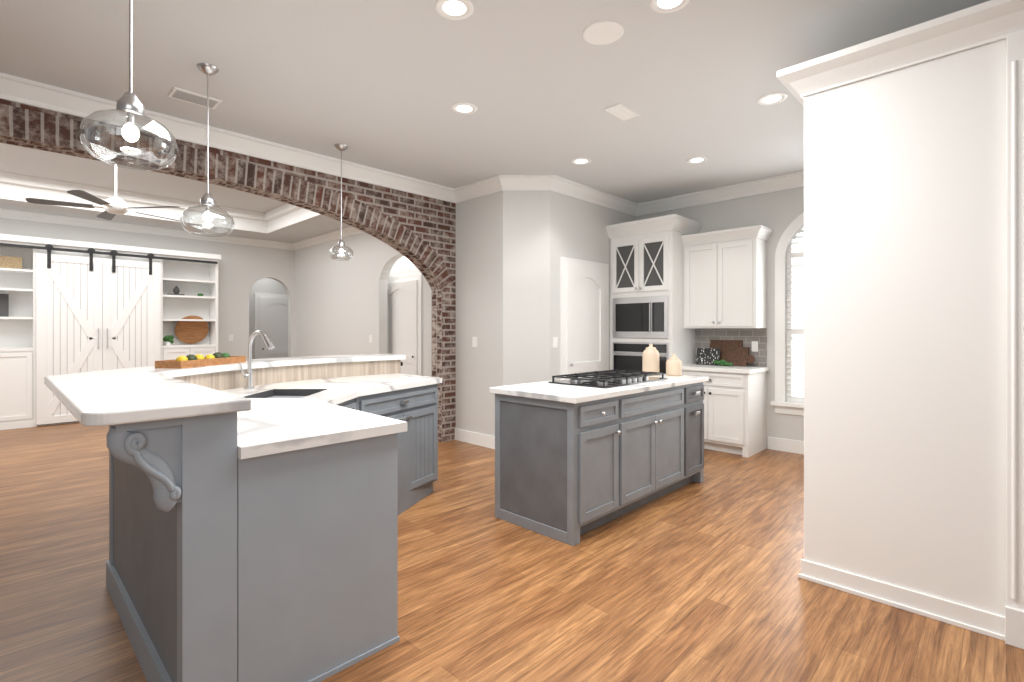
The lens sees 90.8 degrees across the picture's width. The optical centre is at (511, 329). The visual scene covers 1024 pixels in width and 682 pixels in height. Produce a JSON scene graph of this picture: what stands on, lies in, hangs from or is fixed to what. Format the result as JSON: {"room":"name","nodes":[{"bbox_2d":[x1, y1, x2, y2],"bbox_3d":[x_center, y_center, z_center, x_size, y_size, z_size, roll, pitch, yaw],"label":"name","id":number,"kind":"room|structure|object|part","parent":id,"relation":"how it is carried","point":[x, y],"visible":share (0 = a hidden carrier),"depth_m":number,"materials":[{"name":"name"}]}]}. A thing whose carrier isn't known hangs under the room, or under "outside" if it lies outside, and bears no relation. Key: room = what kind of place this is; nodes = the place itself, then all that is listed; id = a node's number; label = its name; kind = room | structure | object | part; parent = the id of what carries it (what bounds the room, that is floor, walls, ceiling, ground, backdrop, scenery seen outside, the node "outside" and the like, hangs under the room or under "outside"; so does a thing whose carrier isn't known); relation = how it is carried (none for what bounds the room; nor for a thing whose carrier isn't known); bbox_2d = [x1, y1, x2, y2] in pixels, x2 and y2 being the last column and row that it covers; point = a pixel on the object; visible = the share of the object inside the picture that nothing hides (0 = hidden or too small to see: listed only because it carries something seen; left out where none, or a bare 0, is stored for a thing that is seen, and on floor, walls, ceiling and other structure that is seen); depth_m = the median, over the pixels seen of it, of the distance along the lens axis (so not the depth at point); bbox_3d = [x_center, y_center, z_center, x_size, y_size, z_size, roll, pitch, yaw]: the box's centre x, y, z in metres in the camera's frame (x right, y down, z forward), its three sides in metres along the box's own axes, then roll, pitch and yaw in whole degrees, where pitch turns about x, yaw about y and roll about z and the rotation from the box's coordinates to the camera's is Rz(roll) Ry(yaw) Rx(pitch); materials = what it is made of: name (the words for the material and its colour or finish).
{"room":"kitchen","nodes":[
{"label":"kitchen","id":0,"kind":"room"},
{"bbox_2d":[0,218,294,359],"bbox_3d":[-6.885,-0.175,7.512,0.150,3.050,7.500,0,0,44],"label":"wall","id":1,"kind":"structure","parent":0,"point":[243,270],"depth_m":9.18,"materials":[{"name":"white paint"}]},
{"bbox_2d":[0,208,291,249],"bbox_3d":[-6.852,-1.640,7.374,0.090,0.119,7.350,0,0,44],"label":"crown molding","id":2,"kind":"structure","parent":1,"relation":"attached to","point":[110,225],"depth_m":8.10,"materials":[{"name":"white"}]},
{"bbox_2d":[228,334,232,340],"bbox_3d":[-5.121,0.140,9.200,0.007,0.120,0.080,0,0,44],"label":"switch plate","id":3,"kind":"object","parent":1,"relation":"attached to","point":[230,336],"depth_m":9.19,"materials":[{"name":"white plastic"}]},
{"bbox_2d":[0,99,455,441],"bbox_3d":[-3.273,-0.175,3.737,0.214,3.050,7.160,0,0,44],"label":"brick arch","id":4,"kind":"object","parent":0,"point":[418,231],"depth_m":5.10,"materials":[{"name":"red brick"}]},
{"bbox_2d":[249,278,287,358],"bbox_3d":[-4.953,-0.175,10.449,1.200,3.050,2.800,0,0,44],"label":"wall","id":5,"kind":"structure","parent":0,"point":[268,307],"depth_m":10.81,"materials":[{"name":"white paint"}]},
{"bbox_2d":[295,232,430,376],"bbox_3d":[-2.460,-0.175,8.322,5.040,3.050,0.150,0,0,44],"label":"wall","id":6,"kind":"structure","parent":0,"point":[340,307],"depth_m":8.55,"materials":[{"name":"white paint"}]},
{"bbox_2d":[292,226,362,249],"bbox_3d":[-2.544,-1.640,8.236,4.860,0.119,0.090,0,0,44],"label":"crown molding","id":7,"kind":"structure","parent":6,"relation":"attached to","point":[348,231],"depth_m":8.97,"materials":[{"name":"white"}]},
{"bbox_2d":[387,256,423,375],"bbox_3d":[-1.630,-0.175,7.804,2.250,3.050,0.270,0,0,44],"label":"wall","id":8,"kind":"structure","parent":0,"point":[405,311],"depth_m":7.73,"materials":[{"name":"white paint"}]},
{"bbox_2d":[0,0,989,242],"bbox_3d":[-1.890,-1.915,4.930,14.800,0.430,10.800,0,0,44],"label":"ceiling","id":9,"kind":"structure","parent":0,"point":[386,85],"depth_m":3.48,"materials":[{"name":"white paint"}]},
{"bbox_2d":[25,164,179,220],"bbox_3d":[-4.588,-1.680,5.828,1.427,0.700,1.476,0,0,44],"label":"ceiling fan","id":10,"kind":"object","parent":9,"relation":"hanging from","point":[113,206],"visible":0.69,"depth_m":5.69,"materials":[{"name":"white"}]},
{"bbox_2d":[79,0,177,170],"bbox_3d":[-1.420,-1.161,1.880,0.295,1.078,0.295,0,0,44],"label":"pendant light","id":11,"kind":"object","parent":9,"relation":"hanging from","point":[129,106],"visible":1,"depth_m":1.87,"materials":[{"name":"clear glass"}]},
{"bbox_2d":[168,87,221,108],"bbox_3d":[-2.323,-1.694,3.703,0.190,0.011,0.300,0,0,44],"label":"ceiling vent","id":12,"kind":"object","parent":9,"relation":"in","point":[176,93],"depth_m":3.68,"materials":[{"name":"white metal"}]},
{"bbox_2d":[180,63,234,236],"bbox_3d":[-1.972,-1.159,3.275,0.305,1.082,0.305,0,0,44],"label":"pendant light","id":13,"kind":"object","parent":9,"relation":"hanging from","point":[207,201],"visible":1,"depth_m":3.26,"materials":[{"name":"clear glass"}]},
{"bbox_2d":[329,144,352,260],"bbox_3d":[-1.576,-1.174,4.665,0.215,1.052,0.215,0,0,44],"label":"pendant light","id":14,"kind":"object","parent":9,"relation":"hanging from","point":[341,148],"visible":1,"depth_m":4.66,"materials":[{"name":"clear glass"}]},
{"bbox_2d":[435,0,473,19],"bbox_3d":[-0.304,-1.697,2.663,0.203,0.006,0.203,0,0,-1],"label":"recessed light","id":15,"kind":"object","parent":9,"relation":"in","point":[455,9],"depth_m":2.66,"materials":[{"name":"white"}]},
{"bbox_2d":[451,102,477,113],"bbox_3d":[-0.366,-1.697,3.871,0.203,0.006,0.203,0,0,-1],"label":"recessed light","id":16,"kind":"object","parent":9,"relation":"in","point":[461,107],"depth_m":3.86,"materials":[{"name":"white"}]},
{"bbox_2d":[571,158,590,164],"bbox_3d":[0.696,-1.697,5.085,0.203,0.006,0.203,0,0,-1],"label":"recessed light","id":17,"kind":"object","parent":9,"relation":"in","point":[578,161],"depth_m":5.08,"materials":[{"name":"white"}]},
{"bbox_2d":[582,20,623,44],"bbox_3d":[0.522,-1.696,2.890,0.235,0.006,0.235,0,0,38],"label":"ceiling speaker","id":18,"kind":"object","parent":9,"relation":"in","point":[605,32],"depth_m":2.88,"materials":[{"name":"white plastic"}]},
{"bbox_2d":[604,103,638,120],"bbox_3d":[0.857,-1.694,3.933,0.140,0.011,0.280,0,0,44],"label":"ceiling vent","id":19,"kind":"object","parent":9,"relation":"in","point":[619,110],"depth_m":3.92,"materials":[{"name":"white metal"}]},
{"bbox_2d":[649,0,689,12],"bbox_3d":[0.814,-1.697,2.604,0.203,0.006,0.203,0,0,-1],"label":"recessed light","id":20,"kind":"object","parent":9,"relation":"in","point":[660,6],"depth_m":2.64,"materials":[{"name":"white"}]},
{"bbox_2d":[686,156,707,163],"bbox_3d":[1.849,-1.697,5.047,0.203,0.006,0.203,0,0,-1],"label":"recessed light","id":21,"kind":"object","parent":9,"relation":"in","point":[694,160],"depth_m":5.05,"materials":[{"name":"white"}]},
{"bbox_2d":[757,92,787,104],"bbox_3d":[1.913,-1.697,3.711,0.203,0.006,0.203,0,0,-1],"label":"recessed light","id":22,"kind":"object","parent":9,"relation":"in","point":[777,97],"depth_m":3.70,"materials":[{"name":"white"}]},
{"bbox_2d":[0,422,1023,681],"bbox_3d":[-1.890,1.380,4.930,14.800,0.060,10.800,0,0,44],"label":"floor","id":23,"kind":"structure","parent":0,"point":[696,582],"depth_m":2.57,"materials":[{"name":"brown wood"}]},
{"bbox_2d":[0,234,220,429],"bbox_3d":[-6.540,0.030,7.398,0.499,2.640,3.980,0,0,44],"label":"built-in cabinet","id":24,"kind":"object","parent":23,"relation":"on","point":[68,306],"visible":0.9,"depth_m":7.41,"materials":[{"name":"white painted wood"}]},
{"bbox_3d":[-6.123,-1.145,7.529,0.075,0.040,3.090,0,0,44],"label":"rail","id":25,"kind":"part","parent":24,"relation":"part of","materials":[{"name":"white paint"}]},
{"bbox_2d":[124,422,171,613],"bbox_3d":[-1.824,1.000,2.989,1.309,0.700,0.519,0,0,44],"label":"panel","id":26,"kind":"object","parent":23,"relation":"on","point":[147,449],"depth_m":1.83,"materials":[{"name":"grey wood"}]},
{"bbox_2d":[172,406,403,681],"bbox_3d":[-1.023,0.895,2.264,0.850,0.910,0.637,0,0,44],"label":"base cabinet","id":27,"kind":"object","parent":23,"relation":"on","point":[257,507],"depth_m":1.86,"materials":[{"name":"grey wood"}]},
{"bbox_2d":[44,354,441,425],"bbox_3d":[-1.232,0.255,3.244,2.620,0.040,2.572,0,0,44],"label":"countertop","id":28,"kind":"structure","parent":27,"relation":"on","point":[164,391],"depth_m":3.05,"materials":[{"name":"white stone"}]},
{"bbox_2d":[239,330,274,389],"bbox_3d":[-1.704,0.201,3.360,0.308,0.398,0.136,0,0,44],"label":"faucet","id":29,"kind":"object","parent":28,"relation":"on","point":[249,375],"depth_m":3.42,"materials":[{"name":"silver metal"}]},
{"bbox_2d":[176,414,407,461],"bbox_3d":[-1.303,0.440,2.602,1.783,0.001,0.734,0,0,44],"label":"countertop","id":30,"kind":"structure","parent":27,"relation":"on","point":[213,415],"depth_m":1.88,"materials":[{"name":"white stone"}]},
{"bbox_2d":[388,418,437,510],"bbox_3d":[-1.142,1.000,3.685,1.309,0.700,0.479,0,0,44],"label":"base cabinet","id":31,"kind":"object","parent":23,"relation":"on","point":[421,440],"depth_m":3.95,"materials":[{"name":"grey wood"}]},
{"bbox_2d":[388,390,437,421],"bbox_3d":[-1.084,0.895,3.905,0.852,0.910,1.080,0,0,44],"label":"drawer","id":32,"kind":"object","parent":31,"relation":"attached to","point":[404,405],"depth_m":3.87,"materials":[{"name":"grey wood"}]},
{"bbox_2d":[324,398,387,409],"bbox_3d":[-0.820,0.420,3.500,0.650,0.040,1.345,0,0,44],"label":"countertop","id":33,"kind":"structure","parent":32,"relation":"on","point":[363,401],"depth_m":3.29,"materials":[{"name":"white stone"}]},
{"bbox_2d":[495,380,708,545],"bbox_3d":[0.809,0.903,4.057,0.760,0.894,1.892,0,0,44],"label":"kitchen island","id":34,"kind":"object","parent":23,"relation":"on","point":[576,457],"depth_m":3.48,"materials":[{"name":"grey wood"}]},
{"bbox_2d":[489,372,708,403],"bbox_3d":[0.795,0.436,4.078,0.779,0.040,1.950,0,0,44],"label":"island countertop","id":35,"kind":"structure","parent":34,"relation":"on","point":[563,393],"depth_m":3.54,"materials":[{"name":"white stone"}]},
{"bbox_2d":[549,370,668,387],"bbox_3d":[0.795,0.387,4.092,0.531,0.057,0.920,0,0,44],"label":"cooktop","id":36,"kind":"object","parent":35,"relation":"in","point":[607,378],"depth_m":3.95,"materials":[{"name":"black metal"}]},
{"bbox_2d":[606,214,697,373],"bbox_3d":[1.774,0.010,6.406,0.850,2.680,0.639,0,0,44],"label":"tall cabinet","id":37,"kind":"object","parent":23,"relation":"on","point":[646,254],"depth_m":6.13,"materials":[{"name":"white wood"}]},
{"bbox_2d":[682,370,769,457],"bbox_3d":[2.392,0.905,5.829,0.840,0.890,0.598,0,0,44],"label":"base cabinet","id":38,"kind":"object","parent":23,"relation":"on","point":[735,405],"depth_m":5.51,"materials":[{"name":"white wood"}]},
{"bbox_2d":[682,362,769,373],"bbox_3d":[2.398,0.440,5.814,0.870,0.040,0.612,0,0,44],"label":"countertop","id":39,"kind":"structure","parent":38,"relation":"on","point":[693,365],"depth_m":5.65,"materials":[{"name":"white stone"}]},
{"bbox_2d":[777,0,1023,648],"bbox_3d":[2.408,-0.030,3.013,1.015,2.760,1.725,0,0,44],"label":"tall cabinet","id":40,"kind":"object","parent":23,"relation":"on","point":[913,319],"visible":1,"depth_m":2.40,"materials":[{"name":"white wood"}]},
{"bbox_2d":[456,190,634,436],"bbox_3d":[0.422,-0.175,6.655,1.410,3.050,2.180,0,0,44],"label":"wall","id":41,"kind":"structure","parent":0,"point":[512,246],"depth_m":5.75,"materials":[{"name":"white paint"}]},
{"bbox_2d":[0,72,803,215],"bbox_3d":[0.225,-1.630,1.837,7.450,0.140,9.340,0,0,44],"label":"crown molding","id":42,"kind":"structure","parent":41,"relation":"attached to","point":[38,94],"depth_m":5.22,"materials":[{"name":"white wood"}]},
{"bbox_2d":[472,337,476,346],"bbox_3d":[-0.440,0.140,5.968,0.080,0.120,0.008,0,0,44],"label":"switch plate","id":43,"kind":"object","parent":41,"relation":"attached to","point":[474,341],"depth_m":5.97,"materials":[{"name":"white plastic"}]},
{"bbox_2d":[553,337,557,347],"bbox_3d":[0.488,0.140,5.709,0.007,0.120,0.080,0,0,44],"label":"switch plate","id":44,"kind":"object","parent":41,"relation":"attached to","point":[555,339],"depth_m":5.71,"materials":[{"name":"white plastic"}]},
{"bbox_2d":[560,256,608,379],"bbox_3d":[0.906,0.255,6.097,0.070,2.190,0.960,0,0,44],"label":"door","id":45,"kind":"structure","parent":41,"relation":"attached to","point":[584,316],"depth_m":6.06,"materials":[{"name":"white wood"}]},
{"bbox_2d":[455,428,803,453],"bbox_3d":[-3.008,1.280,5.003,8.900,0.140,9.340,0,0,44],"label":"baseboard","id":46,"kind":"structure","parent":41,"relation":"attached to","point":[774,443],"depth_m":5.73,"materials":[{"name":"white wood"}]},
{"bbox_2d":[635,187,803,448],"bbox_3d":[3.384,-0.175,5.385,7.900,3.050,0.150,0,0,44],"label":"wall","id":47,"kind":"structure","parent":0,"point":[778,213],"depth_m":5.72,"materials":[{"name":"white paint"}]},
{"bbox_2d":[682,226,769,329],"bbox_3d":[2.480,-0.575,5.919,0.840,1.110,0.348,0,0,44],"label":"upper cabinet","id":48,"kind":"object","parent":47,"relation":"attached to","point":[688,295],"depth_m":5.74,"materials":[{"name":"white wood"}]},
{"bbox_2d":[770,212,803,415],"bbox_3d":[3.567,-0.250,5.115,1.720,2.360,0.160,0,0,44],"label":"window","id":49,"kind":"structure","parent":47,"relation":"in","point":[782,406],"depth_m":5.62,"materials":[{"name":"white wood"}]},
{"bbox_2d":[792,232,803,396],"bbox_3d":[3.661,-0.265,5.211,1.460,2.130,0.009,0,0,44],"label":"window blinds","id":50,"kind":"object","parent":47,"relation":"in","point":[797,260],"depth_m":5.65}
]}

